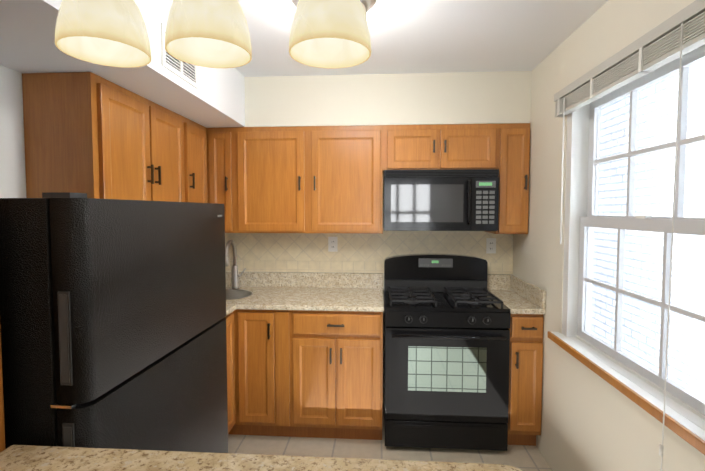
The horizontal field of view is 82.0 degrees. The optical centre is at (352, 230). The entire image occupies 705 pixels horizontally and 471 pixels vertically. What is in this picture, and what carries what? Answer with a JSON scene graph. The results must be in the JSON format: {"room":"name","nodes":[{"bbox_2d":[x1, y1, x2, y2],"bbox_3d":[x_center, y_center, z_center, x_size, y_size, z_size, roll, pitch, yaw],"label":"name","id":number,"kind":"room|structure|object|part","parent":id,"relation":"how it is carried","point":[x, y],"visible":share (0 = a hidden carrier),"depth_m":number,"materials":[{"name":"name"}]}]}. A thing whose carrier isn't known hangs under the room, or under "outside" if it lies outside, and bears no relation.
{"room":"kitchen","nodes":[
{"label":"kitchen","id":0,"kind":"room"},
{"bbox_2d":[0,65,26,197],"bbox_3d":[-1.559,0.268,0.460,0.100,2.450,5.600,0,3,4],"label":"wall","id":1,"kind":"structure","parent":0,"point":[12,168],"depth_m":1.70,"materials":[{"name":"white paint"}]},
{"bbox_2d":[22,72,189,201],"bbox_3d":[-1.229,-0.318,2.144,0.329,0.748,0.797,0,3,4],"label":"upper cabinet","id":2,"kind":"object","parent":1,"relation":"attached to","point":[91,135],"depth_m":1.77,"materials":[{"name":"brown wood"}]},
{"bbox_2d":[190,120,209,202],"bbox_3d":[-1.193,-0.345,2.698,0.329,0.748,0.313,0,3,4],"label":"upper cabinet","id":3,"kind":"object","parent":1,"relation":"attached to","point":[199,134],"depth_m":2.74,"materials":[{"name":"brown wood"}]},
{"bbox_2d":[225,175,511,402],"bbox_3d":[-0.025,0.135,3.212,2.800,2.450,0.100,0,3,4],"label":"wall","id":4,"kind":"structure","parent":0,"point":[383,293],"depth_m":3.18,"materials":[{"name":"beige paint"}]},
{"bbox_2d":[210,127,237,232],"bbox_3d":[-0.926,-0.361,3.030,0.203,0.748,0.329,0,3,4],"label":"upper cabinet","id":5,"kind":"object","parent":4,"relation":"attached to","point":[221,138],"depth_m":2.87,"materials":[{"name":"brown wood"}]},
{"bbox_2d":[234,125,385,233],"bbox_3d":[-0.302,-0.359,2.990,1.047,0.748,0.329,0,3,4],"label":"upper cabinet","id":6,"kind":"object","parent":4,"relation":"attached to","point":[292,179],"depth_m":2.83,"materials":[{"name":"brown wood"}]},
{"bbox_2d":[225,229,512,273],"bbox_3d":[-0.053,0.159,3.162,2.550,0.343,0.007,0,3,4],"label":"tile backsplash","id":7,"kind":"structure","parent":4,"relation":"attached to","point":[283,252],"depth_m":3.16,"materials":[{"name":"beige tile"}]},
{"bbox_2d":[328,237,337,251],"bbox_3d":[-0.153,0.109,3.157,0.072,0.116,0.006,0,3,4],"label":"electrical outlet plate","id":8,"kind":"object","parent":7,"relation":"attached to","point":[333,244],"depth_m":3.16,"materials":[{"name":"white plastic"}]},
{"bbox_2d":[486,238,495,252],"bbox_3d":[1.054,0.119,3.078,0.072,0.116,0.006,0,3,4],"label":"electrical outlet plate","id":9,"kind":"object","parent":7,"relation":"attached to","point":[490,242],"depth_m":3.08,"materials":[{"name":"white plastic"}]},
{"bbox_2d":[386,124,501,171],"bbox_3d":[0.605,-0.574,2.920,0.772,0.311,0.329,0,3,4],"label":"upper cabinet","id":10,"kind":"object","parent":4,"relation":"attached to","point":[438,146],"depth_m":2.76,"materials":[{"name":"brown wood"}]},
{"bbox_2d":[383,169,498,230],"bbox_3d":[0.603,-0.207,2.884,0.758,0.410,0.435,0,3,4],"label":"microwave","id":11,"kind":"object","parent":10,"relation":"attached to","point":[441,200],"visible":1,"depth_m":2.71,"materials":[{"name":"black plastic"}]},
{"bbox_3d":[0.766,-0.183,2.678,0.020,0.292,0.043,0,3,4],"label":"microwave handle","id":12,"kind":"part","parent":11,"relation":"part of","materials":[{"name":"black plastic"}]},
{"bbox_2d":[484,123,529,233],"bbox_3d":[1.098,-0.354,2.898,0.216,0.748,0.329,0,3,4],"label":"upper cabinet","id":13,"kind":"object","parent":4,"relation":"attached to","point":[514,176],"depth_m":2.74,"materials":[{"name":"brown wood"}]},
{"bbox_2d":[167,0,607,76],"bbox_3d":[-0.211,-0.981,0.311,2.800,0.060,5.800,0,3,4],"label":"ceiling","id":14,"kind":"structure","parent":0,"point":[428,36],"depth_m":2.15,"materials":[{"name":"white paint"}]},
{"bbox_2d":[55,0,151,67],"bbox_3d":[-0.419,-0.634,0.673,0.140,0.667,0.140,0,3,4],"label":"pendant lamp","id":15,"kind":"object","parent":14,"relation":"hanging from","point":[112,33],"visible":1,"depth_m":0.66,"materials":[{"name":"beige glass"}]},
{"bbox_2d":[0,0,244,127],"bbox_3d":[-1.214,-0.782,0.387,0.590,0.345,5.600,0,3,4],"label":"soffit beam","id":16,"kind":"structure","parent":14,"relation":"attached to","point":[216,99],"depth_m":1.73,"materials":[{"name":"white paint"}]},
{"bbox_2d":[161,23,197,88],"bbox_3d":[-0.814,-0.814,1.924,0.008,0.180,0.340,0,3,4],"label":"air vent grille","id":17,"kind":"object","parent":16,"relation":"attached to","point":[186,72],"visible":0.6,"depth_m":1.90,"materials":[{"name":"white metal"}]},
{"bbox_2d":[165,0,251,67],"bbox_3d":[-0.244,-0.634,0.676,0.140,0.667,0.140,0,3,4],"label":"pendant lamp","id":18,"kind":"object","parent":14,"relation":"hanging from","point":[210,33],"visible":1,"depth_m":0.65,"materials":[{"name":"beige glass"}]},
{"bbox_2d":[289,0,370,68],"bbox_3d":[-0.038,-0.634,0.678,0.140,0.667,0.140,0,3,4],"label":"pendant lamp","id":19,"kind":"object","parent":14,"relation":"hanging from","point":[330,34],"visible":1,"depth_m":0.65,"materials":[{"name":"beige glass"}]},
{"bbox_2d":[291,0,376,14],"bbox_3d":[-0.081,-0.893,1.772,0.380,0.256,0.380,0,3,4],"label":"ceiling light","id":20,"kind":"object","parent":14,"relation":"attached to","point":[367,5],"visible":0.06,"depth_m":1.75,"materials":[{"name":"silver metal"}]},
{"bbox_2d":[244,71,531,126],"bbox_3d":[0.231,-0.905,2.940,1.960,0.345,0.310,0,3,4],"label":"wall","id":21,"kind":"structure","parent":14,"relation":"attached to","point":[501,97],"depth_m":2.78,"materials":[{"name":"beige paint"}]},
{"bbox_2d":[228,403,552,470],"bbox_3d":[-0.211,1.526,0.432,2.800,0.060,5.800,0,3,4],"label":"floor","id":22,"kind":"structure","parent":0,"point":[527,458],"depth_m":2.55,"materials":[{"name":"tile"}]},
{"bbox_2d":[0,330,5,451],"bbox_3d":[-1.099,0.436,0.547,0.803,2.101,0.577,0,3,4],"label":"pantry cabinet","id":23,"kind":"object","parent":22,"relation":"on","point":[2,436],"depth_m":0.79,"materials":[{"name":"brown wood"}]},
{"bbox_2d":[0,192,227,452],"bbox_3d":[-0.847,0.680,1.221,0.696,1.549,0.715,0,3,6],"label":"fridge","id":24,"kind":"object","parent":22,"relation":"on","point":[113,323],"visible":0.98,"depth_m":0.90,"materials":[{"name":"black metal"}]},
{"bbox_2d":[224,309,239,434],"bbox_3d":[-1.067,0.952,2.538,0.609,0.880,0.300,0,3,4],"label":"base cabinet","id":25,"kind":"object","parent":22,"relation":"on","point":[232,319],"depth_m":2.59,"materials":[{"name":"brown wood"}]},
{"bbox_2d":[225,240,260,315],"bbox_3d":[-1.061,0.384,2.431,0.630,0.568,1.610,0,3,4],"label":"countertop","id":26,"kind":"structure","parent":25,"relation":"on","point":[234,279],"depth_m":3.11,"materials":[{"name":"stone"}]},
{"bbox_2d":[225,240,245,288],"bbox_3d":[-0.883,0.261,3.049,0.119,0.382,0.220,0,3,4],"label":"faucet","id":27,"kind":"object","parent":26,"relation":"on","point":[235,284],"depth_m":3.11,"materials":[{"name":"silver metal"}]},
{"bbox_2d":[226,289,252,299],"bbox_3d":[-0.958,0.551,2.907,0.485,0.188,0.401,0,3,4],"label":"sink","id":28,"kind":"object","parent":26,"relation":"in","point":[231,294],"depth_m":3.07,"materials":[{"name":"silver metal"}]},
{"bbox_2d":[272,310,382,439],"bbox_3d":[-0.138,0.934,2.896,0.700,0.880,0.619,0,3,4],"label":"base cabinet","id":29,"kind":"object","parent":22,"relation":"on","point":[304,373],"depth_m":2.59,"materials":[{"name":"brown wood"}]},
{"bbox_2d":[241,272,383,311],"bbox_3d":[-0.249,0.471,2.873,0.933,0.242,0.631,0,3,4],"label":"countertop","id":30,"kind":"structure","parent":29,"relation":"on","point":[309,291],"depth_m":3.01,"materials":[{"name":"stone"}]},
{"bbox_2d":[384,254,510,450],"bbox_3d":[0.600,0.787,2.781,0.764,1.186,0.682,0,3,4],"label":"range","id":31,"kind":"object","parent":22,"relation":"on","point":[447,320],"visible":1,"depth_m":2.51,"materials":[{"name":"black metal"}]},
{"bbox_2d":[507,314,543,445],"bbox_3d":[1.094,0.938,2.815,0.205,0.880,0.619,0,3,4],"label":"base cabinet","id":32,"kind":"object","parent":22,"relation":"on","point":[526,330],"depth_m":2.51,"materials":[{"name":"brown wood"}]},
{"bbox_2d":[487,274,545,313],"bbox_3d":[1.092,0.425,2.783,0.205,0.142,0.630,0,3,4],"label":"countertop","id":33,"kind":"structure","parent":32,"relation":"on","point":[522,297],"depth_m":2.75,"materials":[{"name":"stone"}]},
{"bbox_2d":[512,0,704,470],"bbox_3d":[1.106,0.276,0.285,0.140,2.450,5.600,0,3,4],"label":"wall","id":34,"kind":"structure","parent":0,"point":[591,420],"depth_m":2.15,"materials":[{"name":"beige paint"}]},
{"bbox_2d":[548,331,704,454],"bbox_3d":[1.167,0.621,1.690,0.200,0.036,1.215,0,3,4],"label":"window sill","id":35,"kind":"structure","parent":34,"relation":"attached to","point":[685,424],"depth_m":1.54,"materials":[{"name":"white"}]},
{"bbox_2d":[554,0,704,470],"bbox_3d":[1.152,0.205,1.681,0.211,1.858,1.215,0,3,4],"label":"window unit","id":36,"kind":"structure","parent":34,"relation":"in","point":[674,44],"depth_m":1.75,"materials":[{"name":"white plastic"}]},
{"label":"outside","id":37,"kind":"structure","parent":0,"visible":0},
{"bbox_2d":[591,60,704,398],"bbox_3d":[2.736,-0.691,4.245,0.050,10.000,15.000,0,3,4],"label":"window panes","id":38,"kind":"structure","parent":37,"point":[639,275],"depth_m":3.59,"materials":[{"name":"clear glass"}]},
{"bbox_3d":[-0.213,0.974,0.727,0.925,1.013,0.130,0,3,4],"label":"bar","id":39,"kind":"object","parent":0,"visible":0},
{"bbox_2d":[0,445,523,470],"bbox_3d":[-0.194,0.457,0.486,0.998,0.040,0.572,0,3,4],"label":"countertop","id":40,"kind":"structure","parent":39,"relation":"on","point":[32,458],"depth_m":0.74,"materials":[{"name":"stone"}]}
]}

